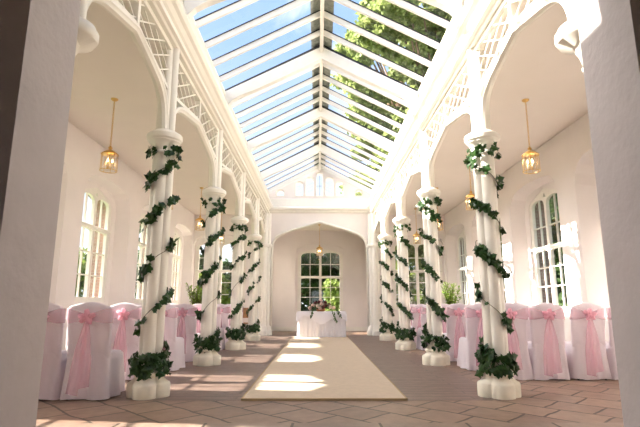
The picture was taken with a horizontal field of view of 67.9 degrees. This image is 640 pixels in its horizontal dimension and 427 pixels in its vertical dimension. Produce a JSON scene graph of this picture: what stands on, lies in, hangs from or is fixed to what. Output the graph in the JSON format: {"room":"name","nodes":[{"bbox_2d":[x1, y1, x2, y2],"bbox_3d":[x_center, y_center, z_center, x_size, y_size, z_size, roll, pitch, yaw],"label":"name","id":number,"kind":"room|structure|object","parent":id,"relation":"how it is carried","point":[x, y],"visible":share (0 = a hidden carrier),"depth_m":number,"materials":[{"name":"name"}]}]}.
{"room":"wedding venue hall","nodes":[
{"label":"wedding venue hall","id":0,"kind":"room"},
{"bbox_2d":[49,122,194,349],"bbox_3d":[-4.638,0.724,10.052,0.280,4.600,14.340,0,-11,0],"label":"wall","id":1,"kind":"structure","parent":0,"point":[82,158],"depth_m":10.35,"materials":[{"name":"paint"}]},
{"bbox_2d":[74,181,183,305],"bbox_3d":[-4.822,0.724,10.051,0.090,4.600,14.340,0,-11,0],"label":"window frame","id":2,"kind":"structure","parent":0,"point":[89,184],"depth_m":10.84,"materials":[{"name":"paint"}]},
{"bbox_2d":[74,187,111,301],"bbox_3d":[-4.807,0.629,10.008,0.110,2.430,1.540,0,-11,0],"label":"window","id":3,"kind":"structure","parent":2,"relation":"in","point":[95,194],"depth_m":10.12,"materials":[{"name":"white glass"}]},
{"bbox_2d":[134,213,147,302],"bbox_3d":[-4.822,1.179,12.845,0.110,2.430,1.540,0,-11,0],"label":"window","id":4,"kind":"structure","parent":2,"relation":"in","point":[141,244],"depth_m":12.82,"materials":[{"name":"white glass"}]},
{"bbox_2d":[171,230,181,302],"bbox_3d":[-4.837,1.722,15.653,0.110,2.430,1.540,0,-11,0],"label":"window","id":5,"kind":"structure","parent":2,"relation":"in","point":[178,257],"depth_m":16.09,"materials":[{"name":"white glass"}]},
{"bbox_2d":[88,195,178,299],"bbox_3d":[-5.012,0.724,10.050,0.290,4.600,14.340,0,-11,0],"label":"wall","id":6,"kind":"structure","parent":0,"point":[99,201],"depth_m":10.79,"materials":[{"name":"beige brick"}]},
{"bbox_2d":[68,0,251,214],"bbox_3d":[-3.558,-1.356,10.460,3.200,0.200,14.340,0,-11,0],"label":"ceiling","id":7,"kind":"structure","parent":0,"point":[116,68],"depth_m":7.99,"materials":[{"name":"white paint"}]},
{"bbox_2d":[99,98,118,172],"bbox_3d":[-3.262,-1.227,7.432,0.264,1.205,0.264,0,-11,0],"label":"lantern","id":8,"kind":"object","parent":7,"relation":"hanging from","point":[109,153],"visible":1,"depth_m":7.36,"materials":[{"name":"gold metal"}]},
{"bbox_2d":[106,155,112,168],"bbox_3d":[-3.261,-0.807,7.340,0.106,0.224,0.095,0,-11,0],"label":"candle","id":9,"kind":"object","parent":8,"relation":"on","point":[109,156],"depth_m":7.36,"materials":[{"name":"white wax"}]},
{"bbox_2d":[195,187,204,230],"bbox_3d":[-3.292,-0.128,13.106,0.264,1.205,0.264,0,-11,0],"label":"lantern","id":10,"kind":"object","parent":7,"relation":"hanging from","point":[201,188],"visible":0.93,"depth_m":13.04,"materials":[{"name":"gold metal"}]},
{"bbox_2d":[220,214,224,243],"bbox_3d":[-3.307,0.416,15.914,0.264,1.205,0.264,0,-11,0],"label":"hanging lantern","id":11,"kind":"object","parent":7,"relation":"hanging from","point":[221,214],"visible":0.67,"depth_m":15.87,"materials":[{"name":"gold metal"}]},
{"bbox_2d":[190,169,447,333],"bbox_3d":[-0.014,1.309,17.042,10.400,6.110,0.160,0,-11,0],"label":"wall","id":12,"kind":"structure","parent":0,"point":[280,222],"depth_m":17.16,"materials":[{"name":"paint"}]},
{"bbox_2d":[269,199,369,212],"bbox_3d":[-0.013,-0.288,17.183,3.800,0.540,0.170,0,-11,0],"label":"trim","id":13,"kind":"structure","parent":12,"relation":"attached to","point":[279,205],"depth_m":17.22,"materials":[{"name":"white paint"}]},
{"bbox_2d":[269,221,369,329],"bbox_3d":[-0.014,2.222,16.774,3.489,4.015,0.090,0,-11,0],"label":"trim","id":14,"kind":"structure","parent":12,"relation":"attached to","point":[316,222],"depth_m":16.84,"materials":[{"name":"white paint"}]},
{"bbox_2d":[275,172,363,196],"bbox_3d":[-0.014,-1.073,17.495,3.400,1.000,0.204,0,-11,0],"label":"window","id":15,"kind":"structure","parent":12,"relation":"in","point":[317,172],"depth_m":17.36,"materials":[{"name":"clear glass"}]},
{"bbox_2d":[272,231,366,326],"bbox_3d":[-0.027,2.635,19.393,4.600,4.400,0.080,0,-11,0],"label":"wall","id":16,"kind":"structure","parent":0,"point":[285,247],"depth_m":19.38,"materials":[{"name":"paint"}]},
{"bbox_2d":[272,327,366,330],"bbox_3d":[-0.027,4.608,18.957,4.000,0.160,0.025,0,-11,0],"label":"baseboard","id":17,"kind":"structure","parent":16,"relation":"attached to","point":[273,328],"depth_m":18.94,"materials":[{"name":"white paint"}]},
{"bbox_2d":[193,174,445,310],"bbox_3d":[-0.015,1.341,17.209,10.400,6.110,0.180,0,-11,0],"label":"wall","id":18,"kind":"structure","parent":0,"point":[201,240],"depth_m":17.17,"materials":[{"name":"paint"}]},
{"bbox_2d":[194,238,245,307],"bbox_3d":[-3.564,2.141,16.974,1.800,2.550,0.110,0,-11,0],"label":"window","id":19,"kind":"structure","parent":18,"relation":"in","point":[226,242],"depth_m":16.99,"materials":[{"name":"white wood"}]},
{"bbox_2d":[392,238,443,309],"bbox_3d":[3.486,2.148,17.010,1.800,2.550,0.110,0,-11,0],"label":"window","id":20,"kind":"structure","parent":18,"relation":"in","point":[416,271],"depth_m":16.98,"materials":[{"name":"white wood"}]},
{"bbox_2d":[296,223,342,230],"bbox_3d":[-0.022,0.404,18.786,4.600,0.250,2.560,0,-11,0],"label":"ceiling","id":21,"kind":"structure","parent":0,"point":[313,227],"depth_m":19.17,"materials":[{"name":"white paint"}]},
{"bbox_2d":[316,224,322,255],"bbox_3d":[-0.019,1.019,18.137,0.264,1.205,0.264,0,-11,0],"label":"hanging lantern","id":22,"kind":"object","parent":21,"relation":"hanging from","point":[319,247],"visible":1,"depth_m":18.07,"materials":[{"name":"gold metal"}]},
{"bbox_2d":[0,0,639,426],"bbox_3d":[0.061,-1.423,2.934,10.400,6.110,0.500,0,-11,0],"label":"wall","id":23,"kind":"structure","parent":0,"point":[38,38],"depth_m":2.68,"materials":[{"name":"paint"}]},
{"bbox_2d":[75,0,98,55],"bbox_3d":[-1.917,-1.837,3.582,0.430,1.530,0.675,0,-11,0],"label":"corbel","id":24,"kind":"object","parent":23,"relation":"attached to","point":[87,36],"visible":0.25,"depth_m":3.59,"materials":[{"name":"white paint"}]},
{"bbox_2d":[147,0,272,212],"bbox_3d":[-1.882,-1.700,10.383,0.430,0.805,14.040,0,-11,0],"label":"trim","id":25,"kind":"structure","parent":23,"relation":"attached to","point":[183,34],"depth_m":7.34,"materials":[{"name":"white wood"}]},
{"bbox_2d":[366,0,502,212],"bbox_3d":[1.928,-1.696,10.402,0.430,0.805,14.040,0,-11,0],"label":"trim","id":26,"kind":"structure","parent":23,"relation":"attached to","point":[463,34],"depth_m":7.38,"materials":[{"name":"white wood"}]},
{"bbox_2d":[554,0,582,71],"bbox_3d":[2.033,-1.833,3.603,0.430,1.530,0.675,0,-11,0],"label":"corbel","id":27,"kind":"object","parent":23,"relation":"attached to","point":[567,39],"visible":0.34,"depth_m":3.61,"materials":[{"name":"white paint"}]},
{"bbox_2d":[296,245,344,312],"bbox_3d":[-0.028,2.664,19.540,4.600,4.400,0.220,0,-11,0],"label":"wall","id":28,"kind":"structure","parent":0,"point":[309,247],"depth_m":19.63,"materials":[{"name":"paint"}]},
{"bbox_2d":[297,248,342,310],"bbox_3d":[0.012,2.728,19.426,1.860,2.670,0.110,0,-11,0],"label":"window","id":29,"kind":"structure","parent":28,"relation":"in","point":[320,277],"depth_m":19.41,"materials":[{"name":"white wood"}]},
{"bbox_2d":[195,0,449,193],"bbox_3d":[0.023,-2.557,10.681,3.960,1.137,14.400,0,-11,0],"label":"glass roof","id":30,"kind":"structure","parent":0,"point":[322,17],"depth_m":9.80,"materials":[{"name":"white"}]},
{"bbox_2d":[260,144,379,181],"bbox_3d":[0.000,-1.564,14.818,3.700,1.265,0.120,0,-11,0],"label":"roof truss","id":31,"kind":"object","parent":30,"relation":"attached to","point":[310,152],"visible":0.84,"depth_m":14.77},
{"bbox_2d":[247,108,393,153],"bbox_3d":[0.015,-2.096,12.069,3.700,1.265,0.120,0,-11,0],"label":"roof truss","id":32,"kind":"object","parent":30,"relation":"attached to","point":[325,114],"visible":0.87,"depth_m":12.02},
{"bbox_2d":[225,47,417,107],"bbox_3d":[0.030,-2.642,9.251,3.700,1.265,0.120,0,-11,0],"label":"roof truss","id":33,"kind":"object","parent":30,"relation":"attached to","point":[307,60],"visible":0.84,"depth_m":9.20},
{"bbox_2d":[184,0,462,20],"bbox_3d":[0.045,-3.186,6.444,3.700,1.265,0.120,0,-11,0],"label":"roof truss","id":34,"kind":"object","parent":30,"relation":"attached to","point":[192,7],"visible":0.75,"depth_m":6.32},
{"bbox_2d":[36,331,623,426],"bbox_3d":[0.031,2.677,8.038,10.600,0.201,23.200,0,-11,0],"label":"floor","id":35,"kind":"structure","parent":0,"point":[572,400],"depth_m":4.89,"materials":[{"name":"tile"}]},
{"bbox_2d":[39,303,66,399],"bbox_3d":[-3.069,1.531,5.383,0.559,1.040,0.628,0,-11,-2],"label":"covered chair","id":36,"kind":"object","parent":35,"relation":"on","point":[54,362],"visible":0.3,"depth_m":5.18,"materials":[{"name":"white fabric"}]},
{"bbox_2d":[66,303,81,349],"bbox_3d":[-3.251,1.787,6.702,0.563,1.040,0.622,0,-11,-2],"label":"covered chair","id":37,"kind":"object","parent":35,"relation":"on","point":[80,303],"visible":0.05,"depth_m":6.51,"materials":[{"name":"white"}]},
{"bbox_2d":[60,302,125,399],"bbox_3d":[-2.540,1.534,5.395,0.563,1.040,0.622,0,-11,-1],"label":"covered chair","id":38,"kind":"object","parent":35,"relation":"on","point":[93,371],"visible":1,"depth_m":5.19,"materials":[{"name":"white"}]},
{"bbox_2d":[111,303,140,379],"bbox_3d":[-2.710,1.787,6.701,0.570,1.040,0.622,0,-11,-2],"label":"covered chair","id":39,"kind":"object","parent":35,"relation":"on","point":[125,315],"visible":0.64,"depth_m":6.51,"materials":[{"name":"white"}]},
{"bbox_2d":[126,46,182,399],"bbox_3d":[-1.929,-0.036,5.731,0.416,4.250,0.416,-11,-15,44],"label":"column","id":40,"kind":"structure","parent":35,"relation":"on","point":[151,340],"depth_m":5.56,"materials":[{"name":"beige paint"}]},
{"bbox_2d":[87,0,171,128],"bbox_3d":[-1.923,-1.782,4.883,0.124,1.124,2.220,0,-11,0],"label":"arch frame","id":41,"kind":"object","parent":40,"relation":"attached to","point":[131,21],"visible":0.79,"depth_m":5.29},
{"bbox_2d":[128,145,182,380],"bbox_3d":[-1.913,0.522,5.624,0.487,2.802,0.498,0,-11,0],"label":"ivy garland","id":42,"kind":"object","parent":40,"relation":"on","point":[151,361],"visible":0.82,"depth_m":5.47,"materials":[{"name":"green plant"}]},
{"bbox_2d":[176,59,218,186],"bbox_3d":[-1.937,-1.286,7.445,0.124,1.124,2.780,0,-11,0],"label":"arch frame","id":43,"kind":"object","parent":40,"relation":"attached to","point":[193,117],"visible":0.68,"depth_m":7.50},
{"bbox_2d":[163,303,184,370],"bbox_3d":[-2.484,1.975,7.674,0.559,1.040,0.628,0,-11,2],"label":"covered chair","id":44,"kind":"object","parent":35,"relation":"on","point":[176,344],"visible":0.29,"depth_m":7.48,"materials":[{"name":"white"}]},
{"bbox_2d":[175,303,199,361],"bbox_3d":[-2.494,2.207,8.869,0.563,1.040,0.622,0,-11,0],"label":"covered chair","id":45,"kind":"object","parent":35,"relation":"on","point":[186,316],"visible":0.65,"depth_m":8.67,"materials":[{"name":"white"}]},
{"bbox_2d":[185,283,202,304],"bbox_3d":[-3.770,2.900,14.404,0.697,1.783,0.605,0,-11,0],"label":"potted shrub","id":46,"kind":"object","parent":35,"relation":"on","point":[198,298],"visible":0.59,"depth_m":14.41,"materials":[{"name":"green plant"}]},
{"bbox_2d":[194,304,201,332],"bbox_3d":[-2.502,2.412,9.931,0.570,1.040,0.622,0,-11,-2],"label":"covered chair","id":47,"kind":"object","parent":35,"relation":"on","point":[199,306],"visible":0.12,"depth_m":9.74,"materials":[{"name":"pink fabric"}]},
{"bbox_2d":[193,130,225,365],"bbox_3d":[-1.945,0.513,8.569,0.416,4.250,0.416,-11,-15,44],"label":"column","id":48,"kind":"structure","parent":35,"relation":"on","point":[211,254],"depth_m":8.40,"materials":[{"name":"beige paint"}]},
{"bbox_2d":[192,197,226,353],"bbox_3d":[-1.953,1.055,8.461,0.516,2.777,0.528,8,-13,-35],"label":"ivy garland","id":49,"kind":"object","parent":48,"relation":"on","point":[210,343],"visible":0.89,"depth_m":8.30,"materials":[{"name":"green plant"}]},
{"bbox_2d":[222,138,242,215],"bbox_3d":[-1.952,-0.736,10.283,0.124,1.124,2.780,0,-11,0],"label":"arch frame","id":50,"kind":"object","parent":48,"relation":"attached to","point":[231,161],"visible":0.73,"depth_m":10.58,"materials":[{"name":"white paint"}]},
{"bbox_2d":[216,305,224,349],"bbox_3d":[-2.494,2.624,11.024,0.559,1.040,0.628,0,-11,1],"label":"covered chair","id":51,"kind":"object","parent":35,"relation":"on","point":[218,323],"visible":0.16,"depth_m":10.85,"materials":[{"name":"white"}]},
{"bbox_2d":[217,304,229,342],"bbox_3d":[-2.519,2.838,12.129,0.563,1.040,0.622,0,-11,-1],"label":"covered chair","id":52,"kind":"object","parent":35,"relation":"on","point":[225,310],"visible":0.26,"depth_m":11.95,"materials":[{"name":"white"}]},
{"bbox_2d":[226,304,230,325],"bbox_3d":[-2.502,3.046,13.203,0.570,1.040,0.622,0,-11,1],"label":"covered chair","id":53,"kind":"object","parent":35,"relation":"on","point":[229,305],"visible":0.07,"depth_m":13.02,"materials":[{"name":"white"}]},
{"bbox_2d":[225,172,248,349],"bbox_3d":[-1.960,1.063,11.406,0.416,4.250,0.416,-11,-15,44],"label":"column","id":54,"kind":"structure","parent":35,"relation":"on","point":[238,250],"depth_m":11.25,"materials":[{"name":"beige paint"}]},
{"bbox_2d":[224,224,247,340],"bbox_3d":[-1.983,1.613,11.284,0.529,2.765,0.529,0,-11,0],"label":"ivy garland","id":55,"kind":"object","parent":54,"relation":"on","point":[233,335],"visible":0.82,"depth_m":11.15,"materials":[{"name":"green plant"}]},
{"bbox_2d":[245,179,256,233],"bbox_3d":[-1.967,-0.187,13.120,0.124,1.124,2.780,0,-11,0],"label":"arch frame","id":56,"kind":"object","parent":54,"relation":"attached to","point":[250,193],"visible":0.71,"depth_m":13.62,"materials":[{"name":"white paint"}]},
{"bbox_2d":[243,308,247,323],"bbox_3d":[-2.265,3.432,14.959,0.420,0.950,0.440,0,-11,0],"label":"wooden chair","id":57,"kind":"object","parent":35,"relation":"on","point":[244,309],"visible":0.04,"depth_m":14.81,"materials":[{"name":"brown wood"}]},
{"bbox_2d":[244,198,261,340],"bbox_3d":[-1.975,1.612,14.243,0.416,4.250,0.416,-11,-15,44],"label":"column","id":58,"kind":"structure","parent":35,"relation":"on","point":[254,256],"depth_m":14.09,"materials":[{"name":"beige paint"}]},
{"bbox_2d":[245,240,262,332],"bbox_3d":[-1.975,2.151,14.148,0.486,2.764,0.495,9,-14,-38],"label":"ivy garland","id":59,"kind":"object","parent":58,"relation":"on","point":[252,328],"visible":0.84,"depth_m":13.99,"materials":[{"name":"green plant"}]},
{"bbox_2d":[259,204,264,234],"bbox_3d":[-1.982,0.333,15.805,0.124,1.124,2.470,0,-11,0],"label":"arch frame","id":60,"kind":"object","parent":58,"relation":"attached to","point":[261,210],"visible":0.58,"depth_m":16.11,"materials":[{"name":"white paint"}]},
{"bbox_2d":[258,213,271,335],"bbox_3d":[-1.943,2.089,16.677,0.508,4.240,0.508,-11,-15,43],"label":"pilaster","id":61,"kind":"object","parent":35,"relation":"on","point":[265,252],"visible":0.73,"depth_m":16.51,"materials":[{"name":"white paint"}]},
{"bbox_2d":[241,336,407,400],"bbox_3d":[0.019,2.987,10.229,1.780,0.023,10.500,0,-11,0],"label":"carpet runner","id":62,"kind":"object","parent":35,"relation":"on","point":[305,368],"visible":0.98,"depth_m":6.66,"materials":[{"name":"beige carpet"}]},
{"bbox_3d":[0.047,3.592,15.378,1.480,0.795,0.640,0,-11,0],"label":"altar table","id":63,"kind":"object","parent":62,"relation":"on","visible":0},
{"bbox_2d":[296,311,346,336],"bbox_3d":[0.047,3.577,15.381,1.630,0.801,0.800,0,-11,0],"label":"tablecloth","id":64,"kind":"object","parent":63,"relation":"on","point":[321,324],"visible":0.98,"depth_m":15.03,"materials":[{"name":"white fabric"}]},
{"bbox_2d":[306,299,341,322],"bbox_3d":[0.099,3.134,15.258,1.206,0.773,0.531,0,-11,0],"label":"flower arrangement","id":65,"kind":"object","parent":64,"relation":"on","point":[320,305],"visible":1,"depth_m":15.18,"materials":[{"name":"plant"}]},
{"bbox_2d":[367,213,381,335],"bbox_3d":[1.917,2.093,16.697,0.508,4.240,0.508,-11,-15,43],"label":"pilaster","id":66,"kind":"object","parent":35,"relation":"on","point":[373,248],"visible":0.8,"depth_m":16.53,"materials":[{"name":"white paint"}]},
{"bbox_2d":[378,198,395,340],"bbox_3d":[1.975,1.616,14.263,0.416,4.250,0.416,-11,-15,44],"label":"column","id":67,"kind":"structure","parent":35,"relation":"on","point":[386,294],"depth_m":14.11,"materials":[{"name":"beige paint"}]},
{"bbox_2d":[374,203,380,233],"bbox_3d":[1.968,0.337,15.825,0.124,1.124,2.470,0,-11,0],"label":"arch frame","id":68,"kind":"object","parent":67,"relation":"attached to","point":[377,212],"visible":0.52,"depth_m":16.05,"materials":[{"name":"white paint"}]},
{"bbox_2d":[378,240,394,333],"bbox_3d":[1.977,2.168,14.166,0.509,2.770,0.532,-6,-12,27],"label":"ivy garland","id":69,"kind":"object","parent":67,"relation":"on","point":[384,324],"visible":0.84,"depth_m":14.00,"materials":[{"name":"green plant"}]},
{"bbox_2d":[393,172,415,349],"bbox_3d":[1.990,1.067,11.426,0.416,4.250,0.416,-11,-15,44],"label":"column","id":70,"kind":"structure","parent":35,"relation":"on","point":[402,250],"depth_m":11.29,"materials":[{"name":"beige paint"}]},
{"bbox_2d":[383,179,395,233],"bbox_3d":[1.983,-0.183,13.140,0.124,1.124,2.780,0,-11,0],"label":"arch frame","id":71,"kind":"object","parent":70,"relation":"attached to","point":[390,191],"visible":0.64,"depth_m":13.58,"materials":[{"name":"white paint"}]},
{"bbox_2d":[392,224,416,340],"bbox_3d":[1.982,1.617,11.314,0.537,2.787,0.506,0,-11,0],"label":"ivy garland","id":72,"kind":"object","parent":70,"relation":"on","point":[402,334],"visible":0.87,"depth_m":11.13,"materials":[{"name":"green plant"}]},
{"bbox_2d":[411,304,423,342],"bbox_3d":[2.545,2.840,12.141,0.563,1.040,0.622,0,-11,-1],"label":"covered chair","id":73,"kind":"object","parent":35,"relation":"on","point":[416,309],"visible":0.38,"depth_m":11.95,"materials":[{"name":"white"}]},
{"bbox_2d":[416,305,427,350],"bbox_3d":[2.540,2.626,11.035,0.559,1.040,0.628,0,-11,-2],"label":"covered chair","id":74,"kind":"object","parent":35,"relation":"on","point":[423,308],"visible":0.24,"depth_m":10.86,"materials":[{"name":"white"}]},
{"bbox_2d":[417,130,449,365],"bbox_3d":[2.005,0.517,8.589,0.416,4.250,0.416,-11,-15,44],"label":"column","id":75,"kind":"structure","parent":35,"relation":"on","point":[431,251],"depth_m":8.43,"materials":[{"name":"beige paint"}]},
{"bbox_2d":[399,137,420,215],"bbox_3d":[1.998,-0.732,10.303,0.124,1.124,2.780,0,-11,0],"label":"arch frame","id":76,"kind":"object","parent":75,"relation":"attached to","point":[409,161],"visible":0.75,"depth_m":10.57,"materials":[{"name":"white paint"}]},
{"bbox_2d":[415,196,450,351],"bbox_3d":[2.016,1.054,8.483,0.535,2.747,0.553,0,-11,0],"label":"ivy garland","id":77,"kind":"object","parent":75,"relation":"on","point":[436,217],"visible":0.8,"depth_m":8.33,"materials":[{"name":"green plant"}]},
{"bbox_2d":[441,304,448,332],"bbox_3d":[2.564,2.417,9.954,0.570,1.040,0.622,0,-11,2],"label":"covered chair","id":78,"kind":"object","parent":35,"relation":"on","point":[444,325],"visible":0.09,"depth_m":9.76,"materials":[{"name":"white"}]},
{"bbox_2d":[442,282,462,304],"bbox_3d":[4.030,2.947,14.550,0.576,1.745,0.583,9,-14,-39],"label":"potted shrub","id":79,"kind":"object","parent":35,"relation":"on","point":[448,295],"visible":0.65,"depth_m":14.56,"materials":[{"name":"green plant"}]},
{"bbox_2d":[443,303,467,361],"bbox_3d":[2.546,2.207,8.872,0.563,1.040,0.622,0,-11,-1],"label":"covered chair","id":80,"kind":"object","parent":35,"relation":"on","point":[456,323],"visible":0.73,"depth_m":8.67,"materials":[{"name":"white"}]},
{"bbox_2d":[457,303,483,370],"bbox_3d":[2.555,1.985,7.725,0.559,1.040,0.628,0,-11,-2],"label":"covered chair","id":81,"kind":"object","parent":35,"relation":"on","point":[468,345],"visible":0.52,"depth_m":7.53,"materials":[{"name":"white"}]},
{"bbox_2d":[464,47,520,399],"bbox_3d":[2.021,-0.032,5.752,0.416,4.250,0.416,-11,-15,44],"label":"column","id":82,"kind":"structure","parent":35,"relation":"on","point":[488,231],"depth_m":5.58,"materials":[{"name":"beige paint"}]},
{"bbox_2d":[424,60,470,186],"bbox_3d":[2.013,-1.282,7.465,0.124,1.124,2.780,0,-11,0],"label":"arch frame","id":83,"kind":"object","parent":82,"relation":"attached to","point":[451,118],"visible":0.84,"depth_m":7.51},
{"bbox_2d":[463,141,519,379],"bbox_3d":[2.015,0.495,5.655,0.476,2.814,0.509,-8,-14,37],"label":"ivy garland","id":84,"kind":"object","parent":82,"relation":"on","point":[484,359],"visible":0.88,"depth_m":5.49,"materials":[{"name":"green plant"}]},
{"bbox_2d":[475,0,566,129],"bbox_3d":[2.027,-1.778,4.903,0.124,1.124,2.220,0,-11,0],"label":"arch frame","id":85,"kind":"object","parent":82,"relation":"attached to","point":[517,22],"visible":0.82,"depth_m":5.28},
{"bbox_2d":[505,303,533,379],"bbox_3d":[2.648,1.801,6.773,0.563,1.040,0.622,0,-11,0],"label":"covered chair","id":86,"kind":"object","parent":35,"relation":"on","point":[517,341],"visible":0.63,"depth_m":6.56,"materials":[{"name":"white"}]},
{"bbox_2d":[515,303,530,340],"bbox_3d":[3.119,1.984,7.720,0.570,1.040,0.622,0,-11,-2],"label":"covered chair","id":87,"kind":"object","parent":35,"relation":"on","point":[526,307],"visible":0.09,"depth_m":7.55,"materials":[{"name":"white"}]},
{"bbox_2d":[528,303,569,379],"bbox_3d":[3.162,1.799,6.764,0.559,1.040,0.628,0,-11,-1],"label":"covered chair","id":88,"kind":"object","parent":35,"relation":"on","point":[546,347],"visible":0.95,"depth_m":6.55,"materials":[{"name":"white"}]},
{"bbox_2d":[565,303,611,379],"bbox_3d":[3.725,1.800,6.773,0.570,1.040,0.622,0,-11,-1],"label":"covered chair","id":89,"kind":"object","parent":35,"relation":"on","point":[586,355],"visible":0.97,"depth_m":6.56,"materials":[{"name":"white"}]},
{"bbox_2d":[605,306,617,379],"bbox_3d":[4.258,1.799,6.763,0.563,1.040,0.622,0,-11,2],"label":"covered chair","id":90,"kind":"object","parent":35,"relation":"on","point":[610,346],"visible":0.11,"depth_m":6.57,"materials":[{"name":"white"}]},
{"bbox_2d":[380,0,587,214],"bbox_3d":[3.602,-1.349,10.497,3.200,0.200,14.340,0,-11,0],"label":"ceiling","id":91,"kind":"structure","parent":0,"point":[534,69],"depth_m":7.83,"materials":[{"name":"white paint"}]},
{"bbox_2d":[413,208,420,243],"bbox_3d":[3.233,0.422,15.948,0.264,1.205,0.264,0,-11,0],"label":"hanging lantern","id":92,"kind":"object","parent":91,"relation":"hanging from","point":[416,233],"visible":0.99,"depth_m":15.84,"materials":[{"name":"gold metal"}]},
{"bbox_2d":[465,155,474,209],"bbox_3d":[3.263,-0.671,10.303,0.264,1.205,0.264,0,-11,0],"label":"lantern","id":93,"kind":"object","parent":91,"relation":"hanging from","point":[471,194],"visible":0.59,"depth_m":10.23,"materials":[{"name":"gold metal"}]},
{"bbox_2d":[521,99,540,173],"bbox_3d":[3.278,-1.220,7.465,0.264,1.205,0.264,0,-11,0],"label":"lantern","id":94,"kind":"object","parent":91,"relation":"hanging from","point":[530,153],"visible":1,"depth_m":7.39,"materials":[{"name":"gold metal"}]},
{"bbox_2d":[527,156,533,168],"bbox_3d":[3.279,-0.801,7.373,0.106,0.224,0.095,0,-11,0],"label":"candle","id":95,"kind":"object","parent":94,"relation":"on","point":[531,160],"depth_m":7.39,"materials":[{"name":"wax"}]},
{"bbox_2d":[460,197,552,303],"bbox_3d":[5.057,0.734,10.101,0.290,4.600,14.340,0,-11,0],"label":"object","id":96,"kind":"structure","parent":0,"point":[544,298],"depth_m":10.84,"materials":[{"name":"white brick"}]},
{"bbox_2d":[444,113,608,340],"bbox_3d":[4.682,0.734,10.099,0.280,4.600,14.340,0,-11,0],"label":"wall","id":97,"kind":"structure","parent":0,"point":[566,159],"depth_m":8.94,"materials":[{"name":"paint"}]},
{"bbox_2d":[455,178,609,305],"bbox_3d":[4.867,0.734,10.100,0.090,4.600,14.340,0,-11,0],"label":"wall","id":98,"kind":"structure","parent":0,"point":[551,185],"depth_m":10.85,"materials":[{"name":"paint"}]},
{"bbox_2d":[457,230,468,303],"bbox_3d":[4.823,1.825,15.684,0.110,2.620,1.540,0,-11,0],"label":"window","id":99,"kind":"structure","parent":98,"relation":"in","point":[461,237],"depth_m":16.10,"materials":[{"name":"white wood"}]},
{"bbox_2d":[529,188,568,311],"bbox_3d":[4.853,0.732,10.040,0.110,2.620,1.540,0,-11,0],"label":"window","id":100,"kind":"structure","parent":98,"relation":"in","point":[545,194],"depth_m":10.16,"materials":[{"name":"white wood"}]},
{"label":"outside","id":101,"kind":"structure","parent":0,"visible":0},
{"bbox_3d":[-0.161,9.866,43.925,180.000,0.230,150.000,0,-11,0],"label":"lawn","id":102,"kind":"structure","parent":101,"visible":0},
{"bbox_2d":[75,247,87,296],"bbox_3d":[-15.175,3.424,27.084,6.634,6.028,6.027,-5,-12,23],"label":"tree","id":103,"kind":"object","parent":102,"relation":"on","point":[83,266],"visible":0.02,"depth_m":26.52,"materials":[{"name":"green plant"}]},
{"bbox_2d":[80,225,140,298],"bbox_3d":[-12.813,3.911,30.014,6.564,7.126,6.058,9,-14,-40],"label":"tree","id":104,"kind":"object","parent":102,"relation":"on","point":[81,282],"visible":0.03,"depth_m":29.22,"materials":[{"name":"green plant"}]},
{"bbox_2d":[198,269,230,304],"bbox_3d":[-5.566,4.475,23.648,4.040,3.614,3.510,-3,-11,17],"label":"tree","id":105,"kind":"object","parent":102,"relation":"on","point":[225,300],"visible":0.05,"depth_m":23.34,"materials":[{"name":"green plant"}]},
{"bbox_2d":[199,254,231,289],"bbox_3d":[-6.863,5.082,29.488,5.482,5.252,4.289,-1,-11,5],"label":"tree","id":106,"kind":"object","parent":102,"relation":"on","point":[226,263],"visible":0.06,"depth_m":29.42,"materials":[{"name":"green plant"}]},
{"bbox_2d":[227,253,337,310],"bbox_3d":[-2.105,3.212,26.861,6.322,7.984,5.383,0,-11,0],"label":"tree","id":107,"kind":"object","parent":102,"relation":"on","point":[311,268],"visible":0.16,"depth_m":26.04,"materials":[{"name":"green plant"}]},
{"bbox_2d":[301,253,339,309],"bbox_3d":[0.872,3.481,28.376,5.758,7.655,5.986,6,-13,-29],"label":"tree","id":108,"kind":"object","parent":102,"relation":"on","point":[334,257],"visible":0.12,"depth_m":27.25,"materials":[{"name":"green plant"}]},
{"bbox_2d":[322,265,409,310],"bbox_3d":[2.149,4.189,22.235,4.325,3.775,3.721,-1,-11,6],"label":"tree","id":109,"kind":"object","parent":102,"relation":"on","point":[335,292],"visible":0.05,"depth_m":22.19,"materials":[{"name":"green plant"}]},
{"bbox_2d":[395,255,425,306],"bbox_3d":[4.788,3.941,22.078,4.503,4.478,4.570,8,-14,-36],"label":"tree","id":110,"kind":"object","parent":102,"relation":"on","point":[412,276],"visible":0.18,"depth_m":21.50,"materials":[{"name":"green plant"}]},
{"bbox_2d":[330,0,502,264],"bbox_3d":[6.426,-5.770,25.140,12.400,23.347,10.030,-1,-11,5],"label":"tree","id":111,"kind":"object","parent":102,"relation":"on","point":[396,13],"visible":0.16,"depth_m":23.15,"materials":[{"name":"green plant"}]},
{"bbox_2d":[549,193,567,306],"bbox_3d":[11.046,1.081,16.800,6.782,6.993,8.362,1,-11,-6],"label":"tree","id":112,"kind":"object","parent":102,"relation":"on","point":[551,201],"visible":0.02,"depth_m":18.38,"materials":[{"name":"green plant"}]},
{"bbox_2d":[552,194,566,295],"bbox_3d":[12.811,1.646,22.640,5.704,7.854,8.815,-10,-15,41],"label":"tree","id":113,"kind":"object","parent":102,"relation":"on","point":[554,237],"visible":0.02,"depth_m":22.42,"materials":[{"name":"green plant"}]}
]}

